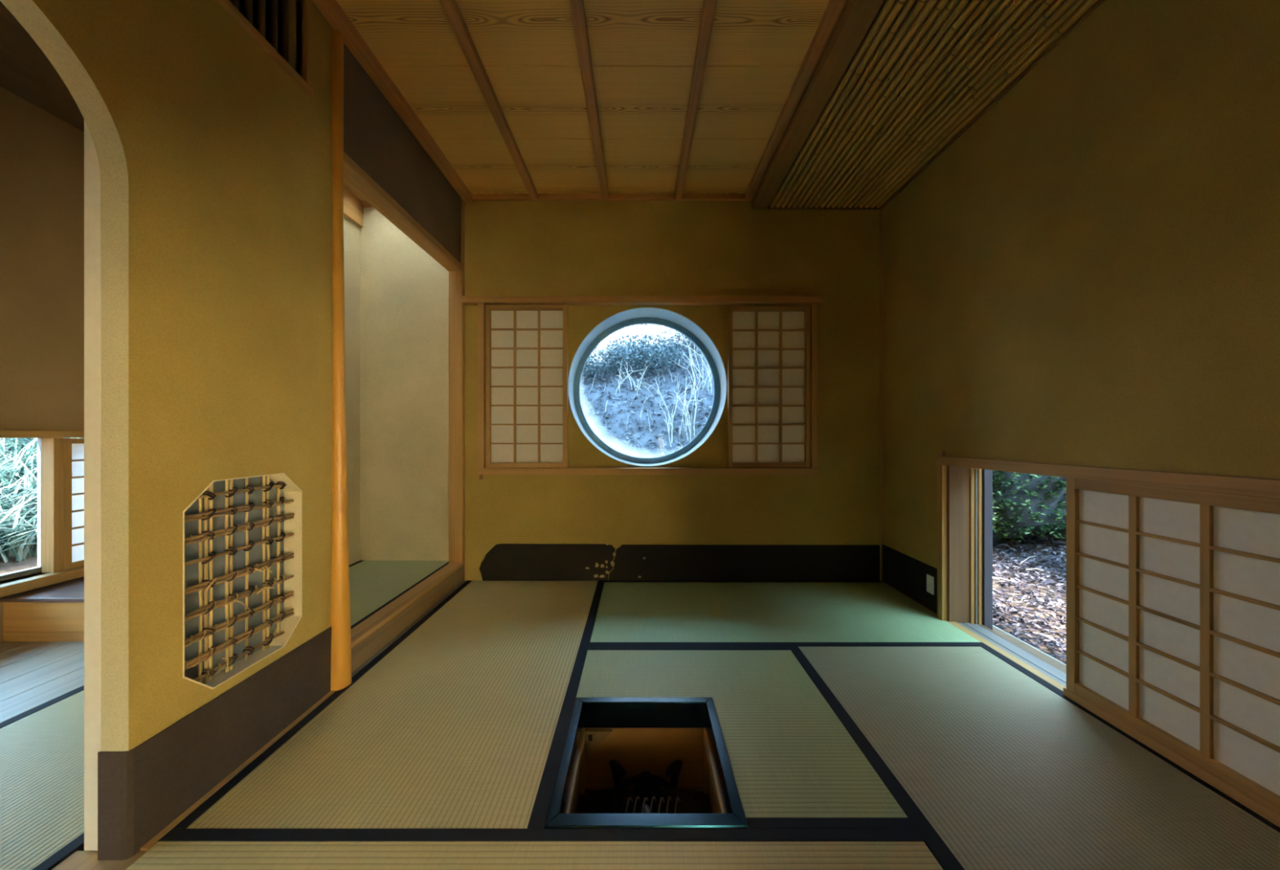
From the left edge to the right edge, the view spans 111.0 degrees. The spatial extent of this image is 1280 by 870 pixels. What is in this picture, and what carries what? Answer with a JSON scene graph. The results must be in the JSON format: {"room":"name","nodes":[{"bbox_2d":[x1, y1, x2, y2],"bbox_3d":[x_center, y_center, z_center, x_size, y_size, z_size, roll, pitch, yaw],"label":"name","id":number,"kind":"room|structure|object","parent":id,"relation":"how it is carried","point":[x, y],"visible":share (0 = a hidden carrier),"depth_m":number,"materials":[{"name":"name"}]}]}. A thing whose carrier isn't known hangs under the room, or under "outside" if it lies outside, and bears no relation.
{"room":"japanese tea room","nodes":[
{"label":"japanese tea room","id":0,"kind":"room"},
{"bbox_2d":[0,86,84,641],"bbox_3d":[-3.160,-0.275,1.075,0.120,2.950,4.650,0,0,0],"label":"wall","id":1,"kind":"structure","parent":0,"point":[42,154],"depth_m":2.27,"materials":[{"name":"brown paint"}]},
{"bbox_2d":[0,430,84,597],"bbox_3d":[-3.140,0.375,1.250,0.200,0.794,3.900,0,0,0],"label":"window","id":2,"kind":"structure","parent":1,"relation":"in","point":[50,443],"depth_m":2.31,"materials":[{"name":"beige wood"}]},
{"bbox_2d":[63,438,84,570],"bbox_3d":[-3.086,0.370,2.663,0.025,0.706,0.634,0,0,0],"label":"screen","id":3,"kind":"object","parent":2,"relation":"attached to","point":[73,448],"visible":0.23,"depth_m":2.40,"materials":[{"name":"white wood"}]},
{"bbox_2d":[0,641,84,723],"bbox_3d":[-0.575,1.080,0.339,5.050,0.160,3.578,0,0,0],"label":"floor","id":4,"kind":"structure","parent":0,"point":[33,674],"depth_m":1.85,"materials":[{"name":"brown wood"}]},
{"bbox_2d":[51,851,146,869],"bbox_3d":[-1.272,1.028,0.690,0.171,0.053,0.740,0,0,0],"label":"threshold","id":5,"kind":"object","parent":4,"relation":"on","point":[78,860],"visible":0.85,"depth_m":1.03,"materials":[{"name":"beige wood"}]},
{"bbox_2d":[125,828,942,869],"bbox_3d":[-0.243,1.027,0.637,1.886,0.057,0.955,0,0,0],"label":"mat","id":6,"kind":"object","parent":4,"relation":"on","point":[180,849],"visible":1,"depth_m":1.06,"materials":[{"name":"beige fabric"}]},
{"bbox_2d":[544,697,748,828],"bbox_3d":[0.016,1.240,1.391,0.518,0.491,0.549,0,0,0],"label":"hearth","id":7,"kind":"object","parent":4,"relation":"in","point":[648,735],"visible":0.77,"depth_m":1.64,"materials":[{"name":"black paint"}]},
{"bbox_2d":[576,788,712,813],"bbox_3d":[0.016,1.307,1.391,0.480,0.058,0.511,0,0,0],"label":"bed","id":8,"kind":"object","parent":7,"relation":"in","point":[593,802],"visible":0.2,"depth_m":1.58,"materials":[{"name":"black"}]},
{"bbox_2d":[625,797,641,813],"bbox_3d":[-0.019,1.266,1.488,0.054,0.053,0.058,0,0,-25],"label":"charcoal","id":9,"kind":"object","parent":8,"relation":"on","point":[630,806],"visible":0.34,"depth_m":1.48},
{"bbox_2d":[631,808,641,813],"bbox_3d":[-0.005,1.266,1.446,0.058,0.052,0.062,0,0,0],"label":"lump","id":10,"kind":"object","parent":8,"relation":"on","point":[637,811],"visible":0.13,"depth_m":1.45,"materials":[{"name":"black"}]},
{"bbox_2d":[608,760,682,813],"bbox_3d":[0.020,1.246,1.465,0.260,0.173,0.262,0,0,0],"label":"trivet","id":11,"kind":"object","parent":8,"relation":"on","point":[673,770],"visible":0.57,"depth_m":1.54,"materials":[{"name":"black metal"}]},
{"bbox_2d":[624,797,633,813],"bbox_3d":[-0.036,1.194,1.420,0.005,0.044,0.078,0,0,17],"label":"wire","id":12,"kind":"object","parent":11,"relation":"attached to","point":[628,798],"visible":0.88,"depth_m":1.41,"materials":[{"name":"metal"}]},
{"bbox_2d":[657,797,664,813],"bbox_3d":[0.068,1.194,1.420,0.005,0.044,0.078,0,0,17],"label":"wire","id":13,"kind":"object","parent":11,"relation":"attached to","point":[661,798],"visible":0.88,"depth_m":1.41,"materials":[{"name":"metal"}]},
{"bbox_2d":[666,796,672,813],"bbox_3d":[0.094,1.194,1.424,0.005,0.044,0.078,0,0,17],"label":"wire","id":14,"kind":"object","parent":11,"relation":"on","point":[668,797],"visible":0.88,"depth_m":1.41,"materials":[{"name":"metal"}]},
{"bbox_2d":[674,797,679,813],"bbox_3d":[0.120,1.194,1.420,0.005,0.044,0.078,0,0,17],"label":"wire","id":15,"kind":"object","parent":11,"relation":"on","point":[677,798],"visible":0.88,"depth_m":1.41,"materials":[{"name":"metal"}]},
{"bbox_2d":[651,801,666,813],"bbox_3d":[0.059,1.265,1.471,0.058,0.050,0.055,0,0,-29],"label":"lump","id":16,"kind":"object","parent":8,"relation":"on","point":[655,808],"visible":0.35,"depth_m":1.46,"materials":[{"name":"black"}]},
{"bbox_2d":[636,791,656,808],"bbox_3d":[0.022,1.215,1.466,0.055,0.050,0.059,0,0,22],"label":"lump","id":17,"kind":"object","parent":16,"relation":"on","point":[642,795],"visible":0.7,"depth_m":1.45,"materials":[{"name":"black"}]},
{"bbox_2d":[632,795,639,813],"bbox_3d":[-0.010,1.194,1.424,0.005,0.044,0.078,0,0,17],"label":"wire","id":18,"kind":"object","parent":17,"relation":"on","point":[637,797],"visible":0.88,"depth_m":1.41,"materials":[{"name":"metal"}]},
{"bbox_2d":[641,797,648,813],"bbox_3d":[0.016,1.194,1.420,0.005,0.044,0.078,0,0,17],"label":"wire","id":19,"kind":"object","parent":17,"relation":"on","point":[645,798],"visible":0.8,"depth_m":1.41,"materials":[{"name":"metal"}]},
{"bbox_2d":[649,795,656,812],"bbox_3d":[0.042,1.194,1.424,0.005,0.044,0.078,0,0,17],"label":"wire","id":20,"kind":"object","parent":16,"relation":"on","point":[654,797],"visible":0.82,"depth_m":1.41,"materials":[{"name":"metal"}]},
{"bbox_2d":[654,791,670,808],"bbox_3d":[0.074,1.264,1.515,0.061,0.051,0.061,0,0,0],"label":"lump","id":21,"kind":"object","parent":8,"relation":"on","point":[660,794],"visible":0.44,"depth_m":1.51,"materials":[{"name":"black"}]},
{"bbox_2d":[0,1,84,131],"bbox_3d":[-2.575,-1.715,1.025,1.050,0.050,4.550,0,0,0],"label":"ceiling","id":22,"kind":"structure","parent":0,"point":[26,72],"depth_m":2.07,"materials":[{"name":"brown wood"}]},
{"bbox_2d":[0,0,461,751],"bbox_3d":[-1.242,-0.350,0.885,0.065,2.800,4.270,0,0,0],"label":"wall","id":23,"kind":"structure","parent":0,"point":[215,165],"depth_m":1.21,"materials":[{"name":"paint"}]},
{"bbox_2d":[97,626,331,860],"bbox_3d":[-1.241,0.876,1.379,0.072,0.256,0.687,0,0,0],"label":"baseboard","id":24,"kind":"structure","parent":23,"relation":"attached to","point":[143,789],"depth_m":1.20,"materials":[{"name":"paper"}]},
{"bbox_2d":[140,690,335,851],"bbox_3d":[-1.198,1.026,1.397,0.023,0.058,0.675,0,0,0],"label":"trim","id":25,"kind":"structure","parent":23,"relation":"attached to","point":[154,841],"depth_m":1.26,"materials":[{"name":"beige wood"}]},
{"bbox_2d":[182,473,302,688],"bbox_3d":[-1.240,0.424,1.367,0.065,0.590,0.408,0,0,0],"label":"lattice","id":26,"kind":"object","parent":23,"relation":"attached to","point":[242,536],"visible":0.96,"depth_m":1.38,"materials":[{"name":"brown wood"}]},
{"bbox_2d":[215,0,313,95],"bbox_3d":[-1.298,-1.435,1.420,0.212,0.430,0.400,0,0,0],"label":"air vent","id":27,"kind":"object","parent":23,"relation":"in","point":[266,21],"visible":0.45,"depth_m":1.54,"materials":[{"name":"beige wood"}]},
{"bbox_2d":[343,151,462,271],"bbox_3d":[-1.252,-1.132,2.381,0.100,0.040,1.209,0,0,0],"label":"lintel","id":28,"kind":"object","parent":23,"relation":"attached to","point":[354,176],"visible":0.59,"depth_m":2.20,"materials":[{"name":"beige wood"}]},
{"bbox_2d":[351,562,465,677],"bbox_3d":[-1.238,0.938,2.388,0.103,0.145,1.195,0,0,0],"label":"sill","id":29,"kind":"structure","parent":23,"relation":"attached to","point":[371,637],"depth_m":2.21,"materials":[{"name":"beige wood"}]},
{"bbox_2d":[343,215,359,564],"bbox_3d":[-2.000,-0.350,2.360,0.100,2.800,1.400,0,0,0],"label":"wall","id":30,"kind":"structure","parent":0,"point":[351,230],"depth_m":2.98,"materials":[{"name":"paint"}]},
{"bbox_2d":[342,186,363,227],"bbox_3d":[-1.938,-1.532,2.405,0.025,0.175,1.310,0,0,0],"label":"beam","id":31,"kind":"structure","parent":30,"relation":"attached to","point":[353,208],"depth_m":2.95,"materials":[{"name":"beige wood"}]},
{"bbox_2d":[360,207,448,560],"bbox_3d":[-1.627,-0.350,3.175,0.845,2.800,0.230,0,0,0],"label":"wall","id":32,"kind":"structure","parent":0,"point":[404,291],"depth_m":3.06,"materials":[{"name":"paint"}]},
{"bbox_2d":[361,200,373,207],"bbox_3d":[-1.613,-1.603,3.050,0.625,0.035,0.020,0,0,0],"label":"trim","id":33,"kind":"structure","parent":32,"relation":"attached to","point":[364,203],"depth_m":3.04,"materials":[{"name":"beige wood"}]},
{"bbox_2d":[311,0,847,202],"bbox_3d":[-0.575,-1.643,0.897,2.750,0.095,4.325,0,0,0],"label":"ceiling","id":34,"kind":"structure","parent":0,"point":[509,100],"depth_m":2.06,"materials":[{"name":"brown wood"}]},
{"bbox_2d":[464,200,879,582],"bbox_3d":[0.228,-0.275,3.155,2.864,2.950,0.270,0,0,0],"label":"wall","id":35,"kind":"structure","parent":0,"point":[512,247],"depth_m":3.02,"materials":[{"name":"paint"}]},
{"bbox_2d":[485,304,568,467],"bbox_3d":[-0.769,-0.331,2.996,0.554,1.103,0.042,0,0,0],"label":"screen","id":36,"kind":"object","parent":35,"relation":"attached to","point":[526,345],"visible":1,"depth_m":3.00,"materials":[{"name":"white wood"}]},
{"bbox_2d":[461,295,822,479],"bbox_3d":[0.011,-0.317,2.986,2.422,1.238,0.067,0,0,0],"label":"frame","id":37,"kind":"object","parent":35,"relation":"attached to","point":[813,301],"visible":0.94,"depth_m":2.95,"materials":[{"name":"beige wood"}]},
{"bbox_2d":[568,306,727,466],"bbox_3d":[0.051,-0.330,3.155,1.095,1.095,0.274,0,0,0],"label":"window","id":38,"kind":"structure","parent":35,"relation":"in","point":[678,322],"depth_m":3.24,"materials":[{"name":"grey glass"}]},
{"bbox_2d":[479,542,879,581],"bbox_3d":[0.271,0.870,3.017,2.749,0.260,0.005,0,0,0],"label":"baseboard","id":39,"kind":"structure","parent":35,"relation":"attached to","point":[504,562],"depth_m":3.02,"materials":[{"name":"black paper"}]},
{"bbox_2d":[727,306,809,467],"bbox_3d":[0.876,-0.327,2.996,0.552,1.096,0.042,0,0,0],"label":"screen","id":40,"kind":"object","parent":35,"relation":"attached to","point":[768,347],"visible":1,"depth_m":3.00,"materials":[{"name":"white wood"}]},
{"bbox_2d":[752,0,884,209],"bbox_3d":[0.821,-1.618,0.885,0.102,0.144,4.270,0,0,0],"label":"ceiling beam","id":41,"kind":"structure","parent":35,"relation":"attached to","point":[856,16],"depth_m":1.97,"materials":[{"name":"brown wood"}]},
{"bbox_2d":[767,0,1105,209],"bbox_3d":[1.266,-1.576,0.885,0.788,0.052,4.270,0,0,0],"label":"ceiling","id":42,"kind":"structure","parent":0,"point":[922,73],"depth_m":1.97,"materials":[{"name":"brown wood"}]},
{"bbox_2d":[992,626,1066,671],"bbox_3d":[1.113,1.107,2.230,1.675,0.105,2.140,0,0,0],"label":"windowsill","id":43,"kind":"structure","parent":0,"point":[1031,649],"depth_m":2.16,"materials":[{"name":"brown wood"}]},
{"bbox_2d":[576,646,915,828],"bbox_3d":[0.229,1.027,1.597,0.943,0.057,0.965,0,0,0],"label":"mat","id":44,"kind":"object","parent":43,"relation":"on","point":[794,764],"visible":0.73,"depth_m":1.51,"materials":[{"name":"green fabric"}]},
{"bbox_2d":[588,580,987,646],"bbox_3d":[0.703,1.027,2.548,1.891,0.057,0.936,0,0,0],"label":"mat","id":45,"kind":"object","parent":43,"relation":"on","point":[630,613],"visible":0.76,"depth_m":2.44,"materials":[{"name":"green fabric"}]},
{"bbox_2d":[788,646,1279,869],"bbox_3d":[1.174,1.027,1.120,0.948,0.057,1.920,0,0,0],"label":"mat","id":46,"kind":"object","parent":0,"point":[994,767],"visible":0.82,"depth_m":1.30,"materials":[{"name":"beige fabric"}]},
{"bbox_2d":[881,0,1279,615],"bbox_3d":[1.745,-0.295,1.020,0.170,2.910,4.540,0,0,0],"label":"wall","id":47,"kind":"structure","parent":0,"point":[1088,274],"depth_m":1.57,"materials":[{"name":"paint"}]},
{"bbox_2d":[880,208,882,581],"bbox_3d":[1.653,-0.276,3.014,0.013,2.552,0.013,0,0,0],"label":"trim","id":48,"kind":"structure","parent":47,"relation":"attached to","point":[881,209],"depth_m":3.01,"materials":[{"name":"beige wood"}]},
{"bbox_2d":[882,544,937,613],"bbox_3d":[1.658,0.874,2.716,0.003,0.252,0.581,0,0,0],"label":"baseboard","id":49,"kind":"structure","parent":47,"relation":"attached to","point":[907,575],"depth_m":2.70,"materials":[{"name":"black paper"}]},
{"bbox_2d":[926,573,933,595],"bbox_3d":[1.653,0.851,2.504,0.008,0.100,0.058,0,0,0],"label":"wall outlet","id":50,"kind":"object","parent":47,"relation":"attached to","point":[930,580],"visible":1,"depth_m":2.50,"materials":[{"name":"white plastic"}]},
{"bbox_2d":[937,450,1279,827],"bbox_3d":[1.728,0.568,1.596,0.208,0.965,1.632,0,0,0],"label":"window","id":51,"kind":"structure","parent":47,"relation":"in","point":[959,479],"depth_m":2.15,"materials":[{"name":"beige wood"}]},
{"bbox_2d":[982,469,992,630],"bbox_3d":[1.860,0.580,2.723,0.044,0.960,0.755,0,0,0],"label":"window frame","id":52,"kind":"structure","parent":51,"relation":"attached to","point":[987,475],"depth_m":2.35,"materials":[{"name":"brown wood"}]},
{"bbox_2d":[1066,477,1279,815],"bbox_3d":[1.644,0.566,1.274,0.028,0.808,0.817,0,0,0],"label":"screen","id":53,"kind":"object","parent":51,"relation":"attached to","point":[1173,594],"visible":0.98,"depth_m":1.33,"materials":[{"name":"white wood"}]},
{"bbox_3d":[-0.803,1.107,2.230,1.115,0.105,2.140,0,0,0],"label":"floor","id":54,"kind":"structure","parent":0,"visible":0},
{"bbox_2d":[330,27,351,691],"bbox_3d":[-1.200,-0.318,1.752,0.083,2.645,0.082,0,0,0],"label":"post","id":55,"kind":"object","parent":54,"relation":"on","point":[340,623],"visible":0.88,"depth_m":1.73,"materials":[{"name":"brown wood"}]},
{"bbox_2d":[173,580,604,828],"bbox_3d":[-0.715,1.027,2.066,0.943,0.057,1.901,0,0,0],"label":"mat","id":56,"kind":"object","parent":54,"relation":"on","point":[463,721],"visible":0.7,"depth_m":1.48,"materials":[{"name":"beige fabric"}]},
{"bbox_2d":[448,198,464,565],"bbox_3d":[-1.252,-0.375,3.022,0.096,2.750,0.075,0,0,0],"label":"post","id":57,"kind":"object","parent":54,"relation":"on","point":[456,278],"visible":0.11,"depth_m":2.98,"materials":[{"name":"beige wood"}]},
{"bbox_3d":[-2.230,1.107,1.025,1.740,0.105,4.550,0,0,0],"label":"floor","id":58,"kind":"structure","parent":0,"visible":0},
{"bbox_2d":[0,577,84,641],"bbox_3d":[-2.574,0.921,2.708,1.048,0.267,1.180,0,0,0],"label":"raised ledge","id":59,"kind":"object","parent":58,"relation":"on","point":[55,612],"visible":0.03,"depth_m":2.13,"materials":[{"name":"beige wood"}]},
{"bbox_2d":[0,685,97,869],"bbox_3d":[-1.788,1.027,1.238,0.853,0.057,1.775,0,0,0],"label":"mat","id":60,"kind":"object","parent":58,"relation":"on","point":[42,748],"visible":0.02,"depth_m":1.25,"materials":[{"name":"green wicker"}]},
{"bbox_3d":[-1.616,0.987,2.405,0.664,0.126,1.306,0,0,0],"label":"base","id":61,"kind":"object","parent":58,"relation":"on","visible":0},
{"bbox_2d":[349,560,448,629],"bbox_3d":[-1.617,0.897,2.406,0.656,0.052,1.302,0,0,0],"label":"mat","id":62,"kind":"object","parent":61,"relation":"on","point":[374,585],"visible":0.3,"depth_m":2.63,"materials":[{"name":"green wicker"}]},
{"label":"outside","id":63,"kind":"structure","parent":0,"visible":0},
{"bbox_2d":[992,534,1066,662],"bbox_3d":[5.180,-1.353,0.125,6.640,5.060,7.250,0,0,0],"label":"ground","id":64,"kind":"structure","parent":63,"point":[997,584],"depth_m":2.76,"materials":[{"name":"plant"}]},
{"bbox_2d":[992,473,1015,544],"bbox_3d":[2.752,0.589,3.838,1.093,0.921,1.048,0,0,37],"label":"bush","id":65,"kind":"object","parent":64,"relation":"on","point":[996,517],"visible":0.02,"depth_m":3.49,"materials":[{"name":"green plant"}]},
{"bbox_2d":[992,625,1066,665],"bbox_3d":[1.911,1.192,2.050,0.158,0.255,1.700,0,0,0],"label":"doorstep stone","id":66,"kind":"object","parent":64,"relation":"on","point":[993,625],"visible":0.02,"depth_m":2.22,"materials":[{"name":"grey stone"}]},
{"bbox_2d":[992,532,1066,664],"bbox_3d":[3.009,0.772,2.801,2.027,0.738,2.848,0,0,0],"label":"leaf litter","id":67,"kind":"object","parent":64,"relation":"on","point":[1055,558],"visible":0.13,"depth_m":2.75,"materials":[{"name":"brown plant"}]},
{"bbox_2d":[992,555,1066,607],"bbox_3d":[2.772,0.871,2.542,1.471,0.373,1.723,0,0,0],"label":"twigs","id":68,"kind":"object","parent":67,"relation":"on","point":[1033,556],"visible":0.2,"depth_m":2.91,"materials":[{"name":"brown wood"}]},
{"bbox_2d":[992,470,1066,542],"bbox_3d":[3.398,0.400,3.798,1.745,1.310,1.257,0,0,-2],"label":"bush","id":69,"kind":"object","parent":64,"relation":"on","point":[1035,504],"visible":0.15,"depth_m":3.33,"materials":[{"name":"green plant"}]},
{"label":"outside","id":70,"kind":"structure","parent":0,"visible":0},
{"bbox_2d":[0,509,37,574],"bbox_3d":[-6.120,0.037,3.000,5.760,2.292,12.000,0,0,0],"label":"slope","id":71,"kind":"structure","parent":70,"point":[11,566],"depth_m":3.03,"materials":[{"name":"soil"}]},
{"bbox_2d":[0,437,84,562],"bbox_3d":[-5.559,0.127,3.536,4.086,1.587,5.927,0,0,0],"label":"plants","id":72,"kind":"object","parent":71,"relation":"on","point":[18,456],"depth_m":3.39,"materials":[{"name":"plant"}]},
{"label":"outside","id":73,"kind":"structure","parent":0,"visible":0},
{"bbox_2d":[579,324,1046,557],"bbox_3d":[0.250,-4.344,8.700,18.500,10.835,10.600,0,0,0],"label":"vegetation","id":74,"kind":"object","parent":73,"point":[620,432],"visible":0.01,"depth_m":5.49,"materials":[{"name":"plant"}]},
{"bbox_2d":[580,345,622,382],"bbox_3d":[-0.755,-0.941,5.897,1.098,0.574,0.740,0,0,0],"label":"bush","id":75,"kind":"object","parent":74,"relation":"on","point":[591,358],"visible":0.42,"depth_m":5.80,"materials":[{"name":"green plant"}]},
{"bbox_2d":[614,356,652,396],"bbox_3d":[-0.111,-0.753,5.663,0.477,0.605,0.311,0,0,15],"label":"bare shrub","id":76,"kind":"object","parent":74,"relation":"on","point":[622,357],"visible":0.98,"depth_m":5.69,"materials":[{"name":"beige plant"}]},
{"bbox_2d":[602,333,688,376],"bbox_3d":[0.071,-1.064,5.997,1.199,0.624,0.817,0,0,0],"label":"bush","id":77,"kind":"object","parent":74,"relation":"on","point":[643,356],"visible":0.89,"depth_m":5.88,"materials":[{"name":"green plant"}]},
{"bbox_2d":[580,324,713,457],"bbox_3d":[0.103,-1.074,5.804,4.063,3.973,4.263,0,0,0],"label":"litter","id":78,"kind":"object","parent":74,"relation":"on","point":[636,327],"visible":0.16,"depth_m":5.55,"materials":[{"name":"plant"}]},
{"bbox_2d":[581,324,713,457],"bbox_3d":[0.188,-1.314,6.088,4.484,3.895,4.365,0,0,0],"label":"grass","id":79,"kind":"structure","parent":74,"relation":"on","point":[593,405],"depth_m":5.50,"materials":[{"name":"plant"}]},
{"bbox_2d":[627,324,674,335],"bbox_3d":[0.352,-1.912,6.998,1.495,0.755,1.014,0,0,0],"label":"bush","id":80,"kind":"object","parent":74,"relation":"on","point":[653,325],"visible":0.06,"depth_m":6.95,"materials":[{"name":"green plant"}]},
{"bbox_2d":[639,361,705,447],"bbox_3d":[0.373,-0.319,5.095,0.793,0.990,0.534,0,0,0],"label":"bare shrub","id":81,"kind":"object","parent":74,"relation":"on","point":[692,389],"visible":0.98,"depth_m":5.03,"materials":[{"name":"beige plant"}]},
{"bbox_2d":[662,326,697,351],"bbox_3d":[0.941,-1.455,6.400,1.276,0.673,0.847,0,0,0],"label":"bush","id":82,"kind":"object","parent":74,"relation":"on","point":[676,335],"visible":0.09,"depth_m":6.36,"materials":[{"name":"green plant"}]},
{"bbox_2d":[673,332,712,394],"bbox_3d":[0.976,-0.969,5.656,1.123,0.961,0.747,0,0,0],"label":"bare shrub","id":83,"kind":"object","parent":74,"relation":"on","point":[691,354],"visible":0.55,"depth_m":5.68,"materials":[{"name":"beige plant"}]},
{"bbox_3d":[-1.648,-0.350,1.705,0.605,2.800,0.090,0,0,0],"label":"wall","id":84,"kind":"structure","parent":0,"visible":0},
{"bbox_2d":[84,120,101,850],"bbox_3d":[-1.315,-0.026,1.355,0.044,2.048,0.601,0,0,0],"label":"door frame","id":85,"kind":"structure","parent":84,"relation":"in","point":[92,181],"depth_m":1.05,"materials":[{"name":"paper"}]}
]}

